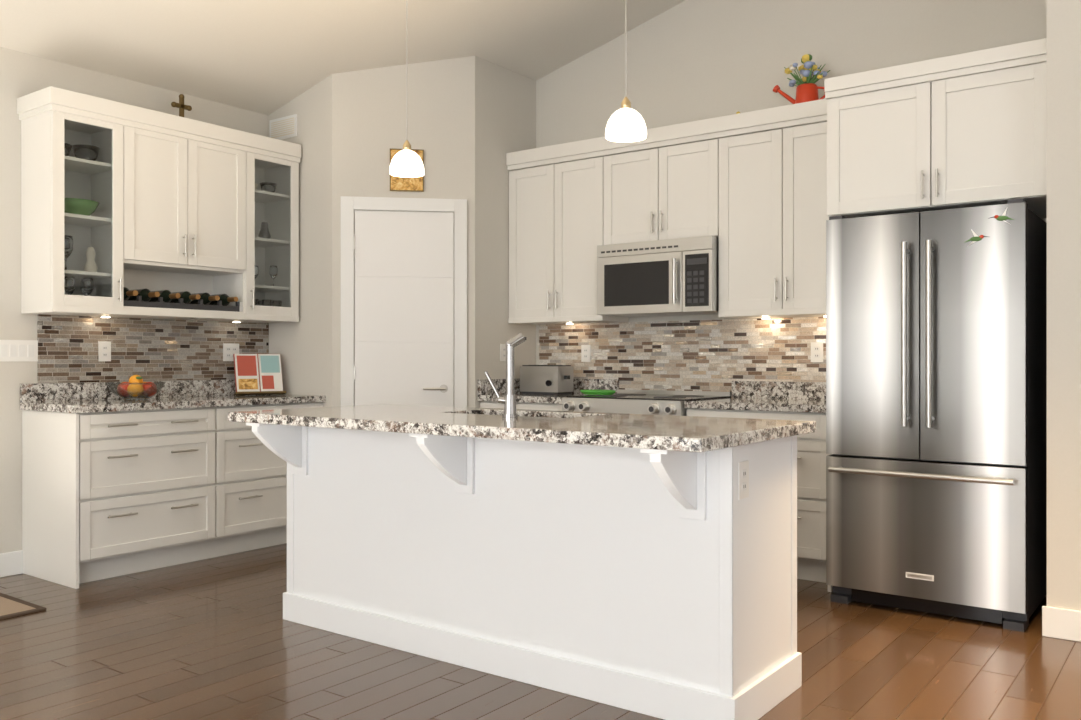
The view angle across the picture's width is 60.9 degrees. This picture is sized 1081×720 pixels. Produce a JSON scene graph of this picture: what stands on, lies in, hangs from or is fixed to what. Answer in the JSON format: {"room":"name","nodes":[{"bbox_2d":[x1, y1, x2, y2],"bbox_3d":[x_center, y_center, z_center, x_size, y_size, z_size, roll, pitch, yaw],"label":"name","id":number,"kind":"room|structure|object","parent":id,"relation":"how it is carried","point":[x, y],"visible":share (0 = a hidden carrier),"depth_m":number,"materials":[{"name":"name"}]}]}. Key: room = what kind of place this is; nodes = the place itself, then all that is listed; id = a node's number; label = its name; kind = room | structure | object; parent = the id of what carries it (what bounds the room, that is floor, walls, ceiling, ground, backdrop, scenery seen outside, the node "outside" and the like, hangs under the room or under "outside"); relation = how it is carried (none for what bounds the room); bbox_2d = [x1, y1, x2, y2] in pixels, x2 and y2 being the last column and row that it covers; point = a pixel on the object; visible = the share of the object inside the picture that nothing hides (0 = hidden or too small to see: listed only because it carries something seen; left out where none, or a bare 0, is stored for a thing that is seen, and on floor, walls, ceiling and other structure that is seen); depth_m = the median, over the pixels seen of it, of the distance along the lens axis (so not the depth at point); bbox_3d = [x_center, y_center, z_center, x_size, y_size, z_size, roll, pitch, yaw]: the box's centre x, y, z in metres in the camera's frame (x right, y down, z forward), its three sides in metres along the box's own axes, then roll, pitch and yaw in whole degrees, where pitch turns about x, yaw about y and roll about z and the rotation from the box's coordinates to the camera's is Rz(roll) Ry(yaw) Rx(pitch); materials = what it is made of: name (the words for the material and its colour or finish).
{"room":"kitchen","nodes":[
{"label":"kitchen","id":0,"kind":"room"},
{"bbox_2d":[0,47,267,553],"bbox_3d":[-3.557,-1.450,4.019,0.100,5.200,8.430,0,0,36],"label":"wall","id":1,"kind":"structure","parent":0,"point":[21,74],"depth_m":4.95,"materials":[{"name":"paint"}]},
{"bbox_2d":[0,550,22,576],"bbox_3d":[-4.375,1.087,2.818,0.014,0.125,5.326,0,0,36],"label":"baseboard","id":2,"kind":"structure","parent":1,"relation":"attached to","point":[11,563],"depth_m":4.91,"materials":[{"name":"white wood"}]},
{"bbox_2d":[0,340,37,360],"bbox_3d":[-2.803,-0.052,4.945,0.008,0.109,0.189,0,0,36],"label":"switch plate","id":3,"kind":"object","parent":1,"relation":"attached to","point":[10,350],"visible":1,"depth_m":4.94,"materials":[{"name":"white"}]},
{"bbox_2d":[37,314,268,382],"bbox_3d":[-2.295,-0.061,5.630,0.010,0.376,1.511,0,0,36],"label":"backsplash","id":4,"kind":"structure","parent":1,"relation":"attached to","point":[150,349],"depth_m":5.49,"materials":[{"name":"tile"}]},
{"bbox_2d":[98,341,110,360],"bbox_3d":[-2.517,-0.050,5.315,0.007,0.115,0.072,0,0,36],"label":"outlet","id":5,"kind":"object","parent":4,"relation":"attached to","point":[104,347],"visible":1,"depth_m":5.31,"materials":[{"name":"white plastic"}]},
{"bbox_2d":[223,343,238,360],"bbox_3d":[-2.014,-0.050,5.994,0.007,0.115,0.118,0,0,36],"label":"outlet","id":6,"kind":"object","parent":4,"relation":"attached to","point":[229,349],"visible":0.82,"depth_m":5.98,"materials":[{"name":"white plastic"}]},
{"bbox_2d":[17,86,300,322],"bbox_3d":[-2.183,-0.828,5.470,0.379,1.155,1.602,0,0,36],"label":"upper cabinet","id":7,"kind":"object","parent":1,"relation":"attached to","point":[174,229],"visible":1,"depth_m":5.25,"materials":[{"name":"white wood"}]},
{"bbox_2d":[64,143,99,295],"bbox_3d":[-2.535,-0.738,5.007,0.250,0.877,0.295,0,0,36],"label":"glassware","id":8,"kind":"object","parent":7,"relation":"on","point":[89,152],"visible":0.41,"depth_m":4.99,"materials":[{"name":"clear glass"}]},
{"bbox_2d":[171,94,191,116],"bbox_3d":[-2.156,-1.502,5.526,0.060,0.192,0.132,0,0,36],"label":"decorative cross","id":9,"kind":"object","parent":7,"relation":"on","point":[180,105],"visible":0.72,"depth_m":5.52,"materials":[{"name":"brown wood"}]},
{"bbox_2d":[255,182,281,306],"bbox_3d":[-1.841,-0.728,5.977,0.182,0.857,0.284,0,0,36],"label":"glassware","id":10,"kind":"object","parent":7,"relation":"on","point":[265,186],"visible":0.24,"depth_m":6.00,"materials":[{"name":"clear glass"}]},
{"bbox_2d":[0,0,685,114],"bbox_3d":[-0.141,-2.746,1.491,8.600,2.221,8.430,0,0,36],"label":"ceiling","id":11,"kind":"structure","parent":0,"point":[258,56],"depth_m":5.43,"materials":[{"name":"paint"}]},
{"bbox_2d":[389,0,424,177],"bbox_3d":[-0.560,-1.532,3.861,0.147,1.505,0.147,0,0,36],"label":"pendant light","id":12,"kind":"object","parent":11,"relation":"hanging from","point":[405,163],"visible":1,"depth_m":3.82,"materials":[{"name":"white glass"}]},
{"bbox_2d":[605,0,646,141],"bbox_3d":[0.300,-1.666,3.224,0.147,1.771,0.147,0,0,36],"label":"pendant light","id":13,"kind":"object","parent":11,"relation":"hanging from","point":[625,124],"visible":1,"depth_m":3.19,"materials":[{"name":"white glass"}]},
{"bbox_2d":[268,56,535,407],"bbox_3d":[-0.939,-1.450,6.386,1.293,5.200,1.310,0,0,36],"label":"wall","id":14,"kind":"structure","parent":0,"point":[465,114],"depth_m":5.97,"materials":[{"name":"paint"}]},
{"bbox_2d":[270,114,296,139],"bbox_3d":[-1.719,-1.548,6.141,0.280,0.145,0.010,0,0,36],"label":"air vent","id":15,"kind":"object","parent":14,"relation":"in","point":[284,127],"visible":0.97,"depth_m":6.13,"materials":[{"name":"white"}]},
{"bbox_2d":[341,196,466,406],"bbox_3d":[-0.871,0.054,5.891,0.803,2.191,0.064,0,0,-9],"label":"pantry door","id":16,"kind":"structure","parent":14,"relation":"in","point":[404,274],"depth_m":5.91,"materials":[{"name":"white wood"}]},
{"bbox_2d":[390,148,423,191],"bbox_3d":[-0.860,-1.220,5.917,0.216,0.270,0.016,0,0,-9],"label":"picture","id":17,"kind":"object","parent":14,"relation":"attached to","point":[413,184],"visible":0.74,"depth_m":5.91,"materials":[{"name":"brown metal"}]},
{"bbox_2d":[500,344,505,360],"bbox_3d":[-0.246,-0.050,6.228,0.007,0.115,0.072,0,0,36],"label":"outlet","id":18,"kind":"object","parent":14,"relation":"attached to","point":[502,346],"visible":0.95,"depth_m":6.21,"materials":[{"name":"white plastic"}]},
{"bbox_2d":[0,543,1080,719],"bbox_3d":[-0.141,1.180,1.491,8.600,0.060,8.430,0,0,36],"label":"floor","id":19,"kind":"structure","parent":0,"point":[210,638],"depth_m":3.43,"materials":[{"name":"brown wood"}]},
{"bbox_2d":[0,593,46,619],"bbox_3d":[-2.982,1.144,3.948,0.810,0.010,1.300,0,0,36],"label":"mat","id":20,"kind":"object","parent":19,"relation":"on","point":[10,606],"visible":1,"depth_m":4.24,"materials":[{"name":"brown fabric"}]},
{"bbox_2d":[20,380,325,588],"bbox_3d":[-2.082,0.639,5.415,0.606,1.022,1.603,0,0,36],"label":"base cabinet","id":21,"kind":"object","parent":19,"relation":"on","point":[113,486],"visible":0.73,"depth_m":4.97,"materials":[{"name":"white paint"}]},
{"bbox_2d":[105,375,165,399],"bbox_3d":[-2.307,0.155,5.246,0.316,0.143,0.316,0,0,36],"label":"fruit bowl","id":22,"kind":"object","parent":21,"relation":"on","point":[135,388],"visible":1,"depth_m":5.17,"materials":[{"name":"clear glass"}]},
{"bbox_2d":[233,354,285,394],"bbox_3d":[-1.842,0.094,5.995,0.320,0.267,0.187,0,0,-32],"label":"cookbook stand","id":23,"kind":"object","parent":21,"relation":"on","point":[255,374],"visible":1,"depth_m":5.96,"materials":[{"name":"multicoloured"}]},
{"bbox_2d":[246,423,801,719],"bbox_3d":[-0.182,0.704,3.566,2.157,0.892,0.796,0,0,36],"label":"kitchen island","id":24,"kind":"object","parent":19,"relation":"on","point":[638,580],"visible":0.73,"depth_m":3.21,"materials":[{"name":"white paint"},{"name":"granite"}]},
{"bbox_2d":[228,404,815,451],"bbox_3d":[-0.165,0.238,3.568,2.190,0.040,0.900,0,0,36],"label":"island countertop","id":25,"kind":"structure","parent":24,"relation":"on","point":[642,431],"depth_m":3.21,"materials":[{"name":"stone"}]},
{"bbox_2d":[484,333,526,417],"bbox_3d":[-0.134,0.057,3.502,0.161,0.321,0.062,0,0,-1],"label":"faucet","id":26,"kind":"object","parent":25,"relation":"on","point":[509,401],"visible":1,"depth_m":3.49,"materials":[{"name":"silver metal"}]},
{"bbox_2d":[739,460,748,499],"bbox_3d":[0.635,0.375,2.877,0.007,0.115,0.072,0,0,36],"label":"island outlet","id":27,"kind":"object","parent":24,"relation":"attached to","point":[744,465],"visible":1,"depth_m":2.87,"materials":[{"name":"white plastic"}]},
{"bbox_2d":[477,379,618,410],"bbox_3d":[0.053,0.639,6.053,0.690,1.022,0.662,0,0,36],"label":"base cabinet","id":28,"kind":"object","parent":19,"relation":"on","point":[486,395],"visible":0.05,"depth_m":6.01,"materials":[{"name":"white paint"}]},
{"bbox_2d":[520,365,572,394],"bbox_3d":[0.045,0.130,6.166,0.337,0.194,0.194,0,0,36],"label":"toaster","id":29,"kind":"object","parent":28,"relation":"on","point":[534,379],"visible":1,"depth_m":6.10,"materials":[{"name":"grey metal"}]},
{"bbox_2d":[562,389,731,415],"bbox_3d":[0.638,0.672,5.579,0.804,0.955,0.703,0,0,36],"label":"stove","id":30,"kind":"object","parent":19,"relation":"on","point":[651,402],"visible":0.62,"depth_m":5.40,"materials":[{"name":"silver metal"}]},
{"bbox_2d":[580,390,615,394],"bbox_3d":[0.359,0.202,5.755,0.250,0.028,0.160,0,0,36],"label":"spoon rest","id":31,"kind":"object","parent":30,"relation":"on","point":[586,392],"visible":1,"depth_m":5.69,"materials":[{"name":"green plastic"}]},
{"bbox_2d":[684,381,827,582],"bbox_3d":[1.314,0.639,5.120,0.820,1.022,0.662,0,0,36],"label":"base cabinet","id":32,"kind":"object","parent":19,"relation":"on","point":[800,401],"visible":0.24,"depth_m":4.76,"materials":[{"name":"white paint"}]},
{"bbox_2d":[824,38,1046,591],"bbox_3d":[2.014,-0.117,4.540,0.982,2.535,0.762,0,0,36],"label":"tall cabinet","id":33,"kind":"object","parent":19,"relation":"on","point":[969,129],"visible":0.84,"depth_m":4.23,"materials":[{"name":"white paint"}]},
{"bbox_2d":[826,198,1046,631],"bbox_3d":[1.937,0.235,4.438,0.845,1.830,0.960,0,0,36],"label":"refrigerator","id":34,"kind":"object","parent":19,"relation":"on","point":[936,343],"visible":0.98,"depth_m":4.08,"materials":[{"name":"grey metal"}]},
{"bbox_2d":[965,229,987,245],"bbox_3d":[1.880,-0.529,3.965,0.105,0.075,0.007,0,0,36],"label":"magnet","id":35,"kind":"object","parent":34,"relation":"attached to","point":[976,237],"visible":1,"depth_m":3.97,"materials":[{"name":"green plastic"}]},
{"bbox_2d":[988,208,1013,222],"bbox_3d":[1.958,-0.610,3.908,0.105,0.075,0.007,0,0,36],"label":"magnet","id":36,"kind":"object","parent":34,"relation":"attached to","point":[1003,217],"visible":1,"depth_m":3.90,"materials":[{"name":"green plastic"}]},
{"bbox_2d":[536,0,1046,381],"bbox_3d":[2.377,-1.450,4.809,8.500,5.200,0.100,0,0,36],"label":"wall","id":37,"kind":"structure","parent":0,"point":[695,60],"depth_m":5.59,"materials":[{"name":"paint"}]},
{"bbox_2d":[597,235,718,316],"bbox_3d":[0.773,-0.499,5.662,0.785,0.434,0.431,0,0,36],"label":"microwave","id":38,"kind":"object","parent":37,"relation":"attached to","point":[679,276],"visible":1,"depth_m":5.50,"materials":[{"name":"silver metal"}]},
{"bbox_2d":[506,99,827,324],"bbox_3d":[0.803,-0.828,5.691,2.328,1.155,0.352,0,0,36],"label":"upper cabinet","id":39,"kind":"object","parent":37,"relation":"attached to","point":[755,182],"visible":0.86,"depth_m":5.46,"materials":[{"name":"white paint"}]},
{"bbox_2d":[773,54,829,103],"bbox_3d":[1.464,-1.559,5.179,0.322,0.305,0.164,0,0,36],"label":"can","id":40,"kind":"object","parent":39,"relation":"on","point":[806,90],"visible":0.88,"depth_m":5.12,"materials":[{"name":"red metal"}]},
{"bbox_2d":[539,317,825,396],"bbox_3d":[0.915,-0.012,5.821,2.296,0.474,0.010,0,0,36],"label":"backsplash","id":41,"kind":"structure","parent":37,"relation":"attached to","point":[691,355],"depth_m":5.79,"materials":[{"name":"tile"}]},
{"bbox_2d":[581,345,590,361],"bbox_3d":[0.308,-0.045,6.259,0.072,0.115,0.007,0,0,36],"label":"outlet","id":42,"kind":"object","parent":41,"relation":"attached to","point":[585,349],"visible":1,"depth_m":6.25,"materials":[{"name":"white plastic"}]},
{"bbox_2d":[811,342,822,361],"bbox_3d":[1.595,-0.045,5.307,0.072,0.115,0.007,0,0,36],"label":"outlet","id":43,"kind":"object","parent":41,"relation":"attached to","point":[816,347],"visible":1,"depth_m":5.30,"materials":[{"name":"white plastic"}]},
{"bbox_2d":[1047,0,1080,610],"bbox_3d":[3.896,-1.450,3.067,3.785,5.200,0.895,0,0,36],"label":"wall","id":44,"kind":"structure","parent":0,"point":[1063,16],"depth_m":3.79,"materials":[{"name":"paint"}]},
{"bbox_2d":[1042,606,1080,641],"bbox_3d":[3.619,1.087,2.706,3.800,0.125,0.014,0,0,36],"label":"baseboard","id":45,"kind":"structure","parent":44,"relation":"attached to","point":[1060,623],"depth_m":3.79,"materials":[{"name":"white wood"}]}
]}

